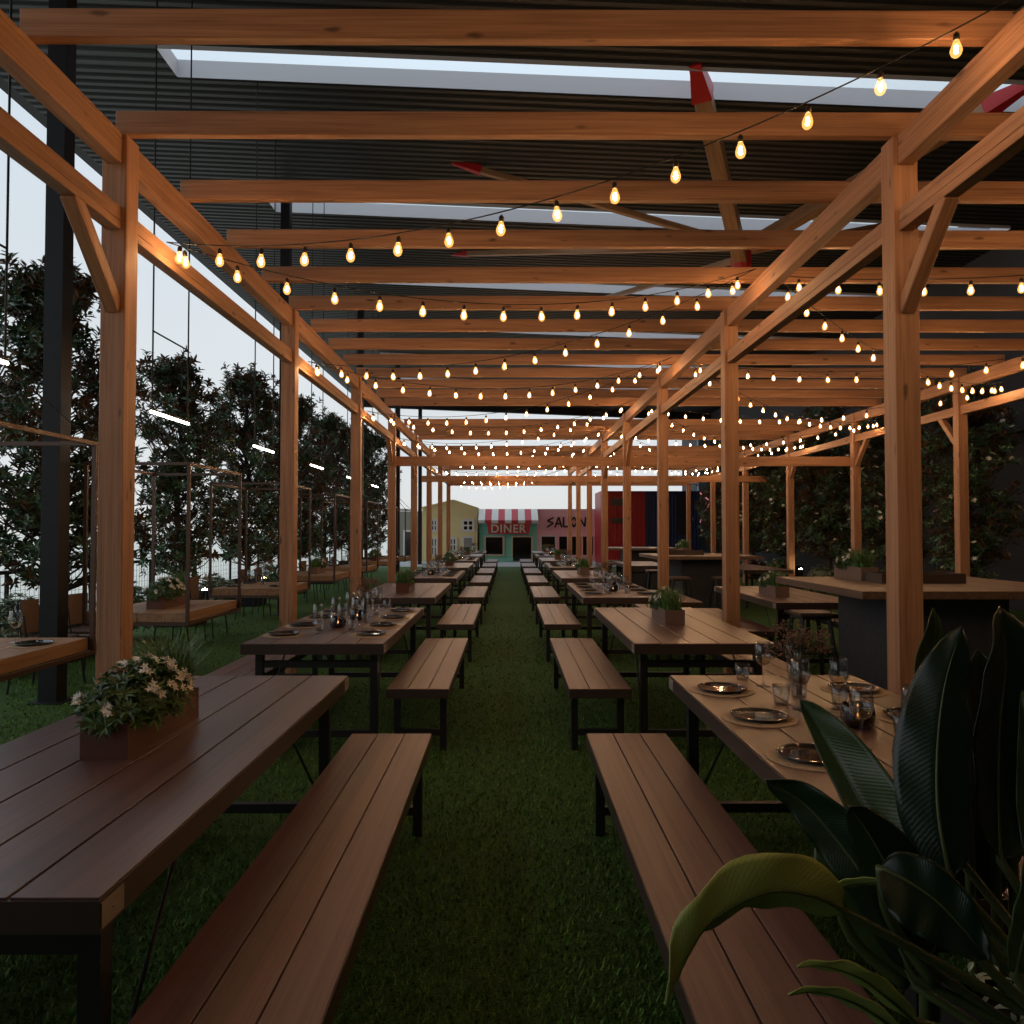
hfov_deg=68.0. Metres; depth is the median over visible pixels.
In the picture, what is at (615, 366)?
window
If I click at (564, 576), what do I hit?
picnic table
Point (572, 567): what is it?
picnic table
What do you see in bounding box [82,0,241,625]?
table
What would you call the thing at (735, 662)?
tumbler
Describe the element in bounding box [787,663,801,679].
tumbler
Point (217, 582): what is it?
shrub
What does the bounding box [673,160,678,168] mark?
bulb socket
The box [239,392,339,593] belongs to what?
magnolia tree
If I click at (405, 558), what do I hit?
table
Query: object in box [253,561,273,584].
flower vase
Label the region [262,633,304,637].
placemat
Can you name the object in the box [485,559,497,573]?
bench
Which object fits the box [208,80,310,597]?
table
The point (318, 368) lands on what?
string lights
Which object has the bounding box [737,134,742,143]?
bulb socket
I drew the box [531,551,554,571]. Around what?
picnic table
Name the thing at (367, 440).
magnolia tree
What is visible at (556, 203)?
bulb socket
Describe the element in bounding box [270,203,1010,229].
window
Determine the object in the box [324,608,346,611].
plate
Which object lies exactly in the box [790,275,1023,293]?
string lights
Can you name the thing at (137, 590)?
shrub
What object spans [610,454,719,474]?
string lights
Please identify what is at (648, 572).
bar stool
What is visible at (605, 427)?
string lights
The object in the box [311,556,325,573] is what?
planter
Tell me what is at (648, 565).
picnic table
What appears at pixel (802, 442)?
string lights
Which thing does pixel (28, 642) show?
plate
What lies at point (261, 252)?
bulb socket
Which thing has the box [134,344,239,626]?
magnolia tree
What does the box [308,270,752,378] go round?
string lights
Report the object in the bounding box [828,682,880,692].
plate
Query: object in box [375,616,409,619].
placemat
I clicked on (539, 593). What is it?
bench
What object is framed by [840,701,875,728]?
bowl
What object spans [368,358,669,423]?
string lights
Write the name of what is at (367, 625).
placemat
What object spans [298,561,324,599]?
wicker chair
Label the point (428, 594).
picnic table
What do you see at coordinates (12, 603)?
shrub
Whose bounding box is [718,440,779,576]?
magnolia tree
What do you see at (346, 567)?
table
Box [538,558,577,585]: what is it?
picnic table
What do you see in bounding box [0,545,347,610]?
railing
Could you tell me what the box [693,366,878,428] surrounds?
string lights
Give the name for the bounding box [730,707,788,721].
plate
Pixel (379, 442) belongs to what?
magnolia tree
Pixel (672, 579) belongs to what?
bar stool
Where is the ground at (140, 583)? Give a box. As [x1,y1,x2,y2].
[0,534,387,603]
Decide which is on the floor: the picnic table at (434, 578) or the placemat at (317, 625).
the picnic table at (434, 578)
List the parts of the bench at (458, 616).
leg, edge frame, seat, leg, leg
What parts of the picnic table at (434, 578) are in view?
edge frame, leg, leg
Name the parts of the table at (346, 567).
frame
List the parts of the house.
pane, door, pane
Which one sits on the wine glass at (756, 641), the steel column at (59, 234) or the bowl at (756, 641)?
the bowl at (756, 641)
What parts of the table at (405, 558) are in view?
frame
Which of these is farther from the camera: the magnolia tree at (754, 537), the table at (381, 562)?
the magnolia tree at (754, 537)
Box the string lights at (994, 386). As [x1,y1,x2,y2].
[648,382,1001,422]
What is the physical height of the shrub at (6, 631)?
0.755 m
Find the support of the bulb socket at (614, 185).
attached to the string lights at (956, 36)
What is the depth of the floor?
3.70 m
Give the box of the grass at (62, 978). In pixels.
[0,609,1005,1023]
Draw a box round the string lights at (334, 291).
[170,243,755,318]
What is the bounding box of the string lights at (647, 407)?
[647,407,802,450]
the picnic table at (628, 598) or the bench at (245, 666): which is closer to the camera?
the bench at (245, 666)
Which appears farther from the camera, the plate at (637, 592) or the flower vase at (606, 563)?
the flower vase at (606, 563)
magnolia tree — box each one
[0,250,155,662]
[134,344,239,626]
[195,361,301,606]
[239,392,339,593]
[298,405,368,583]
[319,420,381,575]
[340,429,401,571]
[691,440,756,549]
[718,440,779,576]
[748,416,821,576]
[775,406,869,591]
[842,389,948,563]
[921,365,1023,578]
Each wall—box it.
[682,227,1023,610]
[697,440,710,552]
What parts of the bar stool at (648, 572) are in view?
leg, leg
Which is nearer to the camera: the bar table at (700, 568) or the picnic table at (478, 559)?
the bar table at (700, 568)
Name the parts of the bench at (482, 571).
edge frame, seat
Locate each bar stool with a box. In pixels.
[608,560,622,581]
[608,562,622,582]
[644,570,657,589]
[669,576,693,607]
[708,576,721,607]
[784,610,838,674]
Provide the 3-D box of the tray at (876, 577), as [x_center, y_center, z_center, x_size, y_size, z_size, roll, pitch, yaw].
[3.524,0.574,6.652,0.720,0.085,0.320,0,-1,0]
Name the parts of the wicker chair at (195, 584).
leg, leg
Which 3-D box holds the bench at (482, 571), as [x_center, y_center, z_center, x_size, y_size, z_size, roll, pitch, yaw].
[-0.688,1.782,20.229,0.416,0.450,2.400,0,-1,0]
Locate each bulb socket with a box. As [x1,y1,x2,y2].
[217,248,221,254]
[259,248,263,255]
[348,242,352,249]
[396,236,400,243]
[446,227,450,234]
[499,215,503,222]
[554,200,558,207]
[612,181,616,189]
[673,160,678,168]
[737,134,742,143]
[805,104,811,113]
[877,70,883,80]
[953,31,959,41]
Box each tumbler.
[735,662,749,680]
[772,683,789,705]
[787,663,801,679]
[830,684,848,704]
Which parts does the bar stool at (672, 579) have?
seat rail, seat, leg, leg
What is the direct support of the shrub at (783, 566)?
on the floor
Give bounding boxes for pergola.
[0,8,1023,697]
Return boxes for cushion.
[27,634,79,637]
[68,626,88,633]
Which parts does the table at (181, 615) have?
frame, frame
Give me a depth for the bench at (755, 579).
14.73 m
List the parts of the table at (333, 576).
frame, frame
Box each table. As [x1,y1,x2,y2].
[0,0,97,681]
[0,676,348,1023]
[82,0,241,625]
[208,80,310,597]
[240,608,423,736]
[277,179,349,582]
[320,249,378,572]
[350,583,450,659]
[362,310,397,565]
[372,406,410,561]
[401,570,464,617]
[422,563,473,603]
[439,558,479,586]
[456,554,483,577]
[457,551,486,571]
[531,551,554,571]
[534,554,568,577]
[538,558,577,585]
[544,563,594,603]
[553,570,621,617]
[567,583,659,659]
[594,607,776,736]
[608,547,675,586]
[613,561,657,587]
[639,553,763,608]
[669,675,1023,1023]
[714,586,838,662]
[740,565,793,607]
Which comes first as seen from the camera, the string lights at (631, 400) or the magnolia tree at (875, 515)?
the string lights at (631, 400)
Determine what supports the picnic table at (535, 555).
on the floor
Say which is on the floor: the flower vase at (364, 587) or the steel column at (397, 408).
the steel column at (397, 408)
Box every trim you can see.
[0,75,350,392]
[364,399,710,418]
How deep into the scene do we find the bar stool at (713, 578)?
13.34 m
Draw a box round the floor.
[0,561,1023,1023]
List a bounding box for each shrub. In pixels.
[0,592,36,623]
[0,603,34,637]
[133,580,150,632]
[199,572,241,601]
[253,564,276,581]
[760,557,786,576]
[805,564,833,593]
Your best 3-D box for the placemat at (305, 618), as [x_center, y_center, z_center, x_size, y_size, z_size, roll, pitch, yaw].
[-1.646,0.911,6.523,0.296,0.004,0.296,0,-1,0]
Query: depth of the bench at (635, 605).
10.56 m
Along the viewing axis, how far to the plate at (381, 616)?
6.58 m
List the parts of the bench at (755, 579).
edge frame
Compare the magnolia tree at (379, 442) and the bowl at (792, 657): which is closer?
the bowl at (792, 657)
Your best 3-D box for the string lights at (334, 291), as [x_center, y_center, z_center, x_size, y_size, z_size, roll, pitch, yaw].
[-0.018,-1.846,5.938,4.885,0.800,0.062,1,-2,-23]
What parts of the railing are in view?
post, post, rail, post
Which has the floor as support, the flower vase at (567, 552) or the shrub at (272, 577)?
the shrub at (272, 577)
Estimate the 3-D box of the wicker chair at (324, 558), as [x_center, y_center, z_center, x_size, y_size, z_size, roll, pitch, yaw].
[-4.483,1.555,18.920,0.518,0.841,0.536,0,-1,4]
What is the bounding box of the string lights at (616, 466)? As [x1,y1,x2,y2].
[616,466,717,472]
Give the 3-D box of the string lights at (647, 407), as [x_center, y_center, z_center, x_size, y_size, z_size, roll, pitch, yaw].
[4.548,-1.626,15.664,5.608,0.632,0.062,1,-2,-39]
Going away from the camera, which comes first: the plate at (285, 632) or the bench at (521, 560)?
the plate at (285, 632)
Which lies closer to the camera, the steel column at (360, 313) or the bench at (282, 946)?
the bench at (282, 946)
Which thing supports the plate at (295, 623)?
on the placemat at (317, 625)
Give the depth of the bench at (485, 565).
23.11 m
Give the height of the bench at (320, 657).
0.450 m
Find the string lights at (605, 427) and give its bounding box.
[404,427,605,454]
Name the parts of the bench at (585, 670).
leg, leg, seat, edge frame, leg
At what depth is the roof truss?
11.94 m
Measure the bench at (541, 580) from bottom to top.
0.450 m
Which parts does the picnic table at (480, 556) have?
edge frame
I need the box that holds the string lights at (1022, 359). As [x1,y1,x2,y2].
[695,356,1023,381]
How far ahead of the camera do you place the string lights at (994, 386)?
11.75 m
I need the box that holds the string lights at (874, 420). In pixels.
[622,420,874,446]
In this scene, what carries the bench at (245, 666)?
on the floor
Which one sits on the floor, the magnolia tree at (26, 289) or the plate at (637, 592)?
the magnolia tree at (26, 289)
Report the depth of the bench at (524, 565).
23.11 m
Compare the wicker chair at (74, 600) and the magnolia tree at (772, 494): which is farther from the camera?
the magnolia tree at (772, 494)
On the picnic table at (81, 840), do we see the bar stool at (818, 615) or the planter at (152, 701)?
the planter at (152, 701)
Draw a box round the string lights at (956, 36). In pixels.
[167,0,1008,264]
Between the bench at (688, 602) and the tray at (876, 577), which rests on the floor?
the bench at (688, 602)
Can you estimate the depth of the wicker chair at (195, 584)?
11.00 m
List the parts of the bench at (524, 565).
seat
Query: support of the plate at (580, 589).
on the placemat
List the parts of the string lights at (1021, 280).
cord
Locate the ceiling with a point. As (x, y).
(114, 78)
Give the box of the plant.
[664,606,1023,1023]
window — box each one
[157,45,1023,111]
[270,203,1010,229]
[375,283,882,295]
[380,352,751,367]
[401,377,702,388]
[501,332,805,337]
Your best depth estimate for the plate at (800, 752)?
2.54 m
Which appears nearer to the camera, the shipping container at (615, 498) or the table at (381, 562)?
the table at (381, 562)
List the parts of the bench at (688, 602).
edge frame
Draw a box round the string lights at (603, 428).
[419,428,603,456]
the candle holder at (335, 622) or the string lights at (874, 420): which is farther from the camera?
the string lights at (874, 420)
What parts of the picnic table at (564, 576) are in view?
leg, leg, edge frame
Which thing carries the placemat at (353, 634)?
on the picnic table at (329, 642)
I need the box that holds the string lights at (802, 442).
[619,442,802,456]
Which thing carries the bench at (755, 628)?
on the floor
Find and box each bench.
[128,734,431,1023]
[205,655,317,675]
[318,604,383,659]
[386,638,467,749]
[392,604,411,607]
[436,604,480,661]
[458,586,487,623]
[469,575,491,603]
[476,568,494,589]
[482,563,496,580]
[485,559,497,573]
[520,559,532,573]
[521,563,535,580]
[523,568,541,589]
[526,575,548,603]
[530,586,559,623]
[537,604,580,661]
[550,638,631,749]
[586,733,875,1023]
[606,604,625,606]
[634,604,698,659]
[650,590,703,607]
[693,608,780,655]
[699,654,810,675]
[755,579,812,591]
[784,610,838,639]
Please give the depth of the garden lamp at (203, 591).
11.82 m
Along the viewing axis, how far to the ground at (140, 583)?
39.44 m
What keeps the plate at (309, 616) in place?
on the placemat at (305, 618)
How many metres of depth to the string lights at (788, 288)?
8.06 m
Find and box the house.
[422,500,478,560]
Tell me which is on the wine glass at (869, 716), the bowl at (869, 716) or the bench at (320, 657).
the bowl at (869, 716)
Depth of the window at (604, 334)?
22.65 m
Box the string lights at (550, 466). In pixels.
[434,466,554,475]
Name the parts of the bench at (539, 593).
leg, seat, edge frame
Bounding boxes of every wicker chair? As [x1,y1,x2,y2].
[6,599,85,694]
[68,593,95,668]
[152,617,206,645]
[179,576,227,637]
[235,569,271,619]
[251,567,266,614]
[297,567,315,602]
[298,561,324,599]
[319,557,344,591]
[328,556,346,589]
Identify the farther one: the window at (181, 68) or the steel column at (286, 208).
the steel column at (286, 208)
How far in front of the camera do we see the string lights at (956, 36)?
3.98 m
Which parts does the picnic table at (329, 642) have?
leg, leg, edge frame, leg, tie rod, tie rod, leg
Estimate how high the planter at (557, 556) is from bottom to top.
0.294 m
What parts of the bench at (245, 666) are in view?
edge frame, leg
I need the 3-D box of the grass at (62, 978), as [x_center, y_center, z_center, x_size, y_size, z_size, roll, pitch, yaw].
[0.001,1.679,7.657,17.816,0.026,14.020,0,-1,0]
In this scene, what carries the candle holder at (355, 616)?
on the picnic table at (329, 642)
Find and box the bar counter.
[775,577,1023,690]
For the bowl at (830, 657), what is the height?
0.125 m
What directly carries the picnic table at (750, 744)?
on the floor
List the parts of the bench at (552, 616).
leg, leg, seat, edge frame, leg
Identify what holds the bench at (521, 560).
on the floor
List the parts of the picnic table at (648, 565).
edge frame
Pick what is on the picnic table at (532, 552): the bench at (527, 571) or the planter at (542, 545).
the planter at (542, 545)
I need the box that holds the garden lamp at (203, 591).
[201,588,207,617]
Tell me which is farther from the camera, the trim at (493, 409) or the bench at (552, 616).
the trim at (493, 409)
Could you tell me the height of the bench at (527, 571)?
0.450 m
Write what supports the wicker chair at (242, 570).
on the floor
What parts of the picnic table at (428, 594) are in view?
leg, edge frame, leg, leg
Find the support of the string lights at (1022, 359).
hanging from the pergola
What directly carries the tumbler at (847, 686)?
on the picnic table at (750, 744)
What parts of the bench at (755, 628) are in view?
seat, edge frame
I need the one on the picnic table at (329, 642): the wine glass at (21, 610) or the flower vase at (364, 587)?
the flower vase at (364, 587)
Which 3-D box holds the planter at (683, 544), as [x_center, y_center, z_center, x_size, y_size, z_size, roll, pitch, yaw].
[3.380,0.666,14.968,0.353,0.317,0.688,0,-1,-6]
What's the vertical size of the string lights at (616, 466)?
0.632 m
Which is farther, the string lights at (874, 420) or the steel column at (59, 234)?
the string lights at (874, 420)
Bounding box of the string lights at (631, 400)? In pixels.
[372,400,631,434]
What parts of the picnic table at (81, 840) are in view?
leg, tie rod, tie rod, leg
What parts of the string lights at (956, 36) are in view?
light bulb, light bulb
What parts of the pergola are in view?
rail, plate, post, rail, plate, post, rail, plate, post, plate, rail, post, plate, rail, post, plate, post, rail, post, plate, post, cross rail, post, plate, post, rail, post, cross rail, plate, post, plate, rail, cross rail, post, plate, rail, post, post, plate, rail, plate, post, rail, post, post, plate, rail, post, plate, rail, plate, rail, post, post, plate, rail, plate, post, rail, plate, rail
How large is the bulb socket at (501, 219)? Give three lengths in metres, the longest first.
0.040 x 0.029 x 0.028 m
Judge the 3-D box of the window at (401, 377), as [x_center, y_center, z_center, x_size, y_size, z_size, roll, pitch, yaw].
[2.255,-5.175,30.448,13.650,0.786,0.600,0,-1,0]
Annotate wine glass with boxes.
[9,610,22,642]
[754,641,771,686]
[784,640,801,685]
[790,657,809,710]
[828,657,848,709]
[849,684,873,750]
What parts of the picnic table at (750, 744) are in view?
leg, tie rod, tie rod, leg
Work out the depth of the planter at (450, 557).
16.46 m
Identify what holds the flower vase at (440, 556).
on the picnic table at (434, 578)
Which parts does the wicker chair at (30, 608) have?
leg, rail, leg, leg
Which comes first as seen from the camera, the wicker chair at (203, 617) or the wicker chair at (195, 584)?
the wicker chair at (203, 617)
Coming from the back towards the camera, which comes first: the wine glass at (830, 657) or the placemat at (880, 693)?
the placemat at (880, 693)
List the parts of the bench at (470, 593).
seat, edge frame, leg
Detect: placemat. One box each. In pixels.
[7,641,59,647]
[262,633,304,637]
[284,624,322,627]
[303,617,329,619]
[319,610,349,612]
[349,633,390,637]
[364,624,400,627]
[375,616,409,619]
[385,610,416,612]
[690,685,754,697]
[721,711,798,727]
[765,746,826,771]
[820,684,888,696]
[875,710,898,723]
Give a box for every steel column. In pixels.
[26,0,76,704]
[273,203,291,615]
[357,310,363,586]
[395,365,400,572]
[418,406,421,563]
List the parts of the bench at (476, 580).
edge frame, seat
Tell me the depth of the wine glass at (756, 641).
3.66 m
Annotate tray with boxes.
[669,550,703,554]
[864,572,965,583]
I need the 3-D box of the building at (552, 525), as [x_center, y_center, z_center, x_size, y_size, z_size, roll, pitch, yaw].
[2.728,1.187,39.464,2.944,2.601,3.060,0,-1,0]
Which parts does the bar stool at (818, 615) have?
leg, leg, seat, seat rail, leg, leg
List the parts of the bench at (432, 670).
leg, edge frame, seat, leg, leg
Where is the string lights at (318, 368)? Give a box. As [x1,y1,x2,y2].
[311,357,671,397]
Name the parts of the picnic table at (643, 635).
leg, tie rod, tie rod, leg, edge frame, leg, leg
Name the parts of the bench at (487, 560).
seat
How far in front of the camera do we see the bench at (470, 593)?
12.75 m
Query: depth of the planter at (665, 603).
6.12 m
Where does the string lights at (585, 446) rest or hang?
hanging from the pergola
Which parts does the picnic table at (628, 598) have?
leg, leg, edge frame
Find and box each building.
[400,511,417,560]
[478,509,537,561]
[537,509,594,560]
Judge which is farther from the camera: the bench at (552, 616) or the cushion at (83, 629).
the bench at (552, 616)
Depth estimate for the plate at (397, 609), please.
7.07 m
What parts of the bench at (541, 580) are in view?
seat, edge frame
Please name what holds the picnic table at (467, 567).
on the floor
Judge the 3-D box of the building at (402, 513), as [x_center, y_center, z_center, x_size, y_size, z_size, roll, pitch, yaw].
[-5.277,1.249,39.931,1.477,2.501,3.060,0,-1,0]
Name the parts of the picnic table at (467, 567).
edge frame, leg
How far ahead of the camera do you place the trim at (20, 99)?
15.51 m
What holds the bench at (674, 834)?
on the floor
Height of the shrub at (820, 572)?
0.755 m
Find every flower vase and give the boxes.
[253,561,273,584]
[349,576,380,613]
[431,553,444,565]
[560,549,571,560]
[593,561,615,585]
[763,618,834,697]
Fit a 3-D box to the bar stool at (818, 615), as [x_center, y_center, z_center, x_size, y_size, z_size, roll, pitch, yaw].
[2.990,1.344,7.601,0.445,0.697,0.445,0,-1,0]
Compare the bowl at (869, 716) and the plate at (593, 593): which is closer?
the bowl at (869, 716)
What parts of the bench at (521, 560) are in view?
seat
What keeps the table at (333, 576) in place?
hanging from the ceiling
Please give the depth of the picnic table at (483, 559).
26.15 m
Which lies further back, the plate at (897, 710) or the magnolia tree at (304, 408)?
the magnolia tree at (304, 408)
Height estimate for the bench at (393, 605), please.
0.450 m
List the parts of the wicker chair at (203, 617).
leg, leg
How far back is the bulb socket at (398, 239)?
4.40 m
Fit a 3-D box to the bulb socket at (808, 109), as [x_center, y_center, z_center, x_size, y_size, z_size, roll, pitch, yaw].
[1.440,-1.957,3.686,0.029,0.040,0.028,5,0,0]
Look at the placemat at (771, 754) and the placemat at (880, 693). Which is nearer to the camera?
the placemat at (771, 754)
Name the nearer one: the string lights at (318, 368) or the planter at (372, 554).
the string lights at (318, 368)
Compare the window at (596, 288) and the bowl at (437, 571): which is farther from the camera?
the window at (596, 288)
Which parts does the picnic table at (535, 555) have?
edge frame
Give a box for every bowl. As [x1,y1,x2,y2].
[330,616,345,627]
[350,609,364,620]
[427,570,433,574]
[434,568,439,573]
[608,584,617,591]
[754,641,771,664]
[790,657,809,684]
[828,657,848,685]
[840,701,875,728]
[849,684,873,719]
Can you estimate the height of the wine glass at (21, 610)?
0.215 m
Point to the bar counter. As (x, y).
(972, 605)
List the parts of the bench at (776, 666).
leg, edge frame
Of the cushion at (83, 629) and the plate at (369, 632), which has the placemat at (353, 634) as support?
the plate at (369, 632)
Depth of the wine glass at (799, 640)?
3.71 m
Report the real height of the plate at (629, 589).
0.016 m
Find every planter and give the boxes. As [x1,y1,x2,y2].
[69,625,213,759]
[142,570,190,608]
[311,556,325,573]
[368,547,381,560]
[394,567,418,592]
[442,549,457,565]
[464,546,470,554]
[541,544,547,551]
[553,549,561,559]
[575,557,590,574]
[647,586,692,624]
[675,539,693,549]
[756,570,792,596]
[833,546,878,580]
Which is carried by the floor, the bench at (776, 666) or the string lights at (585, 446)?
the bench at (776, 666)
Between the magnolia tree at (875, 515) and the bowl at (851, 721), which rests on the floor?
the magnolia tree at (875, 515)
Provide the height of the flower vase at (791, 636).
0.346 m
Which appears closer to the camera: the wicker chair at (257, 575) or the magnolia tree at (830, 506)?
the wicker chair at (257, 575)
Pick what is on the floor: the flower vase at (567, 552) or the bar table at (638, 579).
the bar table at (638, 579)
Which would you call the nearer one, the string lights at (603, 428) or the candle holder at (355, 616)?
the candle holder at (355, 616)
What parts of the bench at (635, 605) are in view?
seat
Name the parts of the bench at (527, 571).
seat, edge frame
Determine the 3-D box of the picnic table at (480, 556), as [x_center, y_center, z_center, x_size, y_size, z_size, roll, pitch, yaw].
[-1.404,1.719,23.729,0.967,0.750,2.400,0,-1,0]
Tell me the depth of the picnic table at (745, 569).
14.72 m
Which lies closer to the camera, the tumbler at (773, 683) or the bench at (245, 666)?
the tumbler at (773, 683)
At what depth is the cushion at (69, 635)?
7.34 m
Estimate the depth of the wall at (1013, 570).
15.93 m
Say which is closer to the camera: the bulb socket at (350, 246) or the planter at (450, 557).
the bulb socket at (350, 246)
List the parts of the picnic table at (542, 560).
edge frame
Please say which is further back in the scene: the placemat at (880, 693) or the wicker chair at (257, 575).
the wicker chair at (257, 575)
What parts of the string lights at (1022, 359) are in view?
cord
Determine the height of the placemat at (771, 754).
0.004 m
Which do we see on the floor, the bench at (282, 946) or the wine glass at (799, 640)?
the bench at (282, 946)
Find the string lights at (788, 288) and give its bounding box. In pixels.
[783,282,1001,392]
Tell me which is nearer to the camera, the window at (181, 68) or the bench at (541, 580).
the window at (181, 68)
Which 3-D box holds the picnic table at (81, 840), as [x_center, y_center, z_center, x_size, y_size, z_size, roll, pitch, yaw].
[-1.321,1.194,2.736,0.967,0.750,2.400,0,-1,0]
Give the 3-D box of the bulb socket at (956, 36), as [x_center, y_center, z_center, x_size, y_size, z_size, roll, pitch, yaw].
[2.039,-2.182,3.483,0.029,0.040,0.028,2,-2,0]
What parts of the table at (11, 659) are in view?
frame, frame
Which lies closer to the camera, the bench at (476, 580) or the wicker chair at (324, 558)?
the bench at (476, 580)
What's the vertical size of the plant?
1.357 m
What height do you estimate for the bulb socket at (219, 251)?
0.040 m
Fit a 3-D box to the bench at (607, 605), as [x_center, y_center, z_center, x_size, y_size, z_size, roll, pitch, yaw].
[1.956,1.607,13.242,0.416,0.450,2.400,0,-1,0]
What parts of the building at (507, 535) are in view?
pane, door, pane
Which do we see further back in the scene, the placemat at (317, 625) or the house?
the house
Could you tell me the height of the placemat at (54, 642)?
0.004 m
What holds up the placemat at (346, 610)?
on the picnic table at (329, 642)
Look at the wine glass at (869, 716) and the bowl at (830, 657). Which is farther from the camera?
the bowl at (830, 657)
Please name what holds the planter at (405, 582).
on the picnic table at (428, 594)
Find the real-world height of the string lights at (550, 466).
0.800 m
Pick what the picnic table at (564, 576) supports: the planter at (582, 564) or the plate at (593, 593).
the planter at (582, 564)
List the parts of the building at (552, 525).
pane, door, pane, pane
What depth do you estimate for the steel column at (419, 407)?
34.20 m
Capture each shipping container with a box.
[595,491,644,563]
[645,491,699,549]
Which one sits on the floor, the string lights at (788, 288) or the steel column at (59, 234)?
the steel column at (59, 234)
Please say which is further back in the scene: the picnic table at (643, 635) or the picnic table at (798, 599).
the picnic table at (798, 599)
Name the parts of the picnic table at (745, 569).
leg, leg, edge frame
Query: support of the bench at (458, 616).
on the floor
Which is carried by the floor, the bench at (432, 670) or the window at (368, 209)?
the bench at (432, 670)
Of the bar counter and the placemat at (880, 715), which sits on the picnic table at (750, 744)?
the placemat at (880, 715)
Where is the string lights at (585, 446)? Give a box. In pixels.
[435,446,585,474]
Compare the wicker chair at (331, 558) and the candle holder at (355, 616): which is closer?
the candle holder at (355, 616)
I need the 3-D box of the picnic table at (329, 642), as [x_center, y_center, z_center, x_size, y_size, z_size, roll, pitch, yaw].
[-1.335,1.281,6.235,0.967,0.750,2.400,0,-1,0]
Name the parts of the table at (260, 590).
frame, frame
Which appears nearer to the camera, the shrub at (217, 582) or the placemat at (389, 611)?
the placemat at (389, 611)
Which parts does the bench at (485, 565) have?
seat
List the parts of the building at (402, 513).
door, pane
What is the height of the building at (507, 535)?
2.601 m
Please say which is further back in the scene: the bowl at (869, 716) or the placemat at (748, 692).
the placemat at (748, 692)
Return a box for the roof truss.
[451,62,1023,295]
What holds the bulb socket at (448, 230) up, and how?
attached to the string lights at (956, 36)
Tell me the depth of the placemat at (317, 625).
5.93 m
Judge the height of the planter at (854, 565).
0.317 m
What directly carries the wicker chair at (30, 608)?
on the floor
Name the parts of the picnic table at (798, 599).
edge frame, leg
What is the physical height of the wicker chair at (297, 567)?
0.841 m
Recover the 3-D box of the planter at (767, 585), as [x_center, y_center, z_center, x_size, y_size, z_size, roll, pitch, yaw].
[3.054,0.814,8.861,0.353,0.317,0.688,0,-1,-6]
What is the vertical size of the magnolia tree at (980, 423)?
4.352 m
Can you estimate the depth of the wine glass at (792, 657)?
3.19 m
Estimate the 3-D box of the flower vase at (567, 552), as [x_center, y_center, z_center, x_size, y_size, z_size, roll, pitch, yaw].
[1.266,1.014,17.433,0.285,0.346,0.293,1,-2,-34]
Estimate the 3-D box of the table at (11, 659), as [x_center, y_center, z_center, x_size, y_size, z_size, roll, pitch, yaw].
[-3.434,-2.515,4.781,0.970,7.006,1.360,0,-1,0]
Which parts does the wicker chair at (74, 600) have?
seat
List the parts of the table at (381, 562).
frame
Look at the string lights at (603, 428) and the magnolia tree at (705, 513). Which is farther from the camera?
the magnolia tree at (705, 513)
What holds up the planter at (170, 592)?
on the table at (181, 615)
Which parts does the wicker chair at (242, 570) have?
leg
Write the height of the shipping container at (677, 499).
3.318 m
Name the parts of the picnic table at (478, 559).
edge frame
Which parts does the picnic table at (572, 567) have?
leg, edge frame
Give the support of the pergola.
on the floor
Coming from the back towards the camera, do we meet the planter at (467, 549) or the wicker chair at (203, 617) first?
the planter at (467, 549)
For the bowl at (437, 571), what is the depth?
13.35 m
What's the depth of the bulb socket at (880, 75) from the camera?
3.58 m
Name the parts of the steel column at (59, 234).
plate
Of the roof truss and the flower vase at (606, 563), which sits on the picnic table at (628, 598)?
the flower vase at (606, 563)
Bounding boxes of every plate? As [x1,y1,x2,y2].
[14,639,53,645]
[268,630,299,635]
[289,622,317,625]
[307,615,333,618]
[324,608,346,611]
[354,630,385,635]
[368,622,396,625]
[379,615,405,618]
[390,608,413,611]
[580,589,597,590]
[584,592,601,594]
[629,589,647,590]
[637,592,653,593]
[697,682,746,692]
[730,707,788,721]
[776,743,822,764]
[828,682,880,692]
[882,707,900,718]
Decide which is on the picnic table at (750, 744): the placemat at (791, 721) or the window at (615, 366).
the placemat at (791, 721)
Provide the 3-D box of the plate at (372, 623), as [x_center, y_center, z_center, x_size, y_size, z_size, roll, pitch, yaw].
[-1.024,0.888,5.996,0.228,0.016,0.228,0,-1,0]
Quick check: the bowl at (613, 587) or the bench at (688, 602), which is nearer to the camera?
the bowl at (613, 587)
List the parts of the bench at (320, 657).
seat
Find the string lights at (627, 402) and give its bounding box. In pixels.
[400,402,627,448]
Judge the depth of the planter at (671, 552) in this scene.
14.24 m
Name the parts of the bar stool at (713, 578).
leg, leg, seat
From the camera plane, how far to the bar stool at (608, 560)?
20.82 m
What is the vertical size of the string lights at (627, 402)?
0.800 m
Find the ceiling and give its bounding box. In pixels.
[0,0,1023,412]
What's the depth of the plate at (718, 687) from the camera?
3.59 m
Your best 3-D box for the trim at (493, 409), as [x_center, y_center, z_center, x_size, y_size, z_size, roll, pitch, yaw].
[1.158,-4.915,36.139,16.620,1.164,0.200,0,-1,0]
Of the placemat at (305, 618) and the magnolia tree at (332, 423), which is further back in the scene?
the magnolia tree at (332, 423)
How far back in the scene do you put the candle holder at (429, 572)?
12.85 m
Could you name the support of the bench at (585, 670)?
on the floor

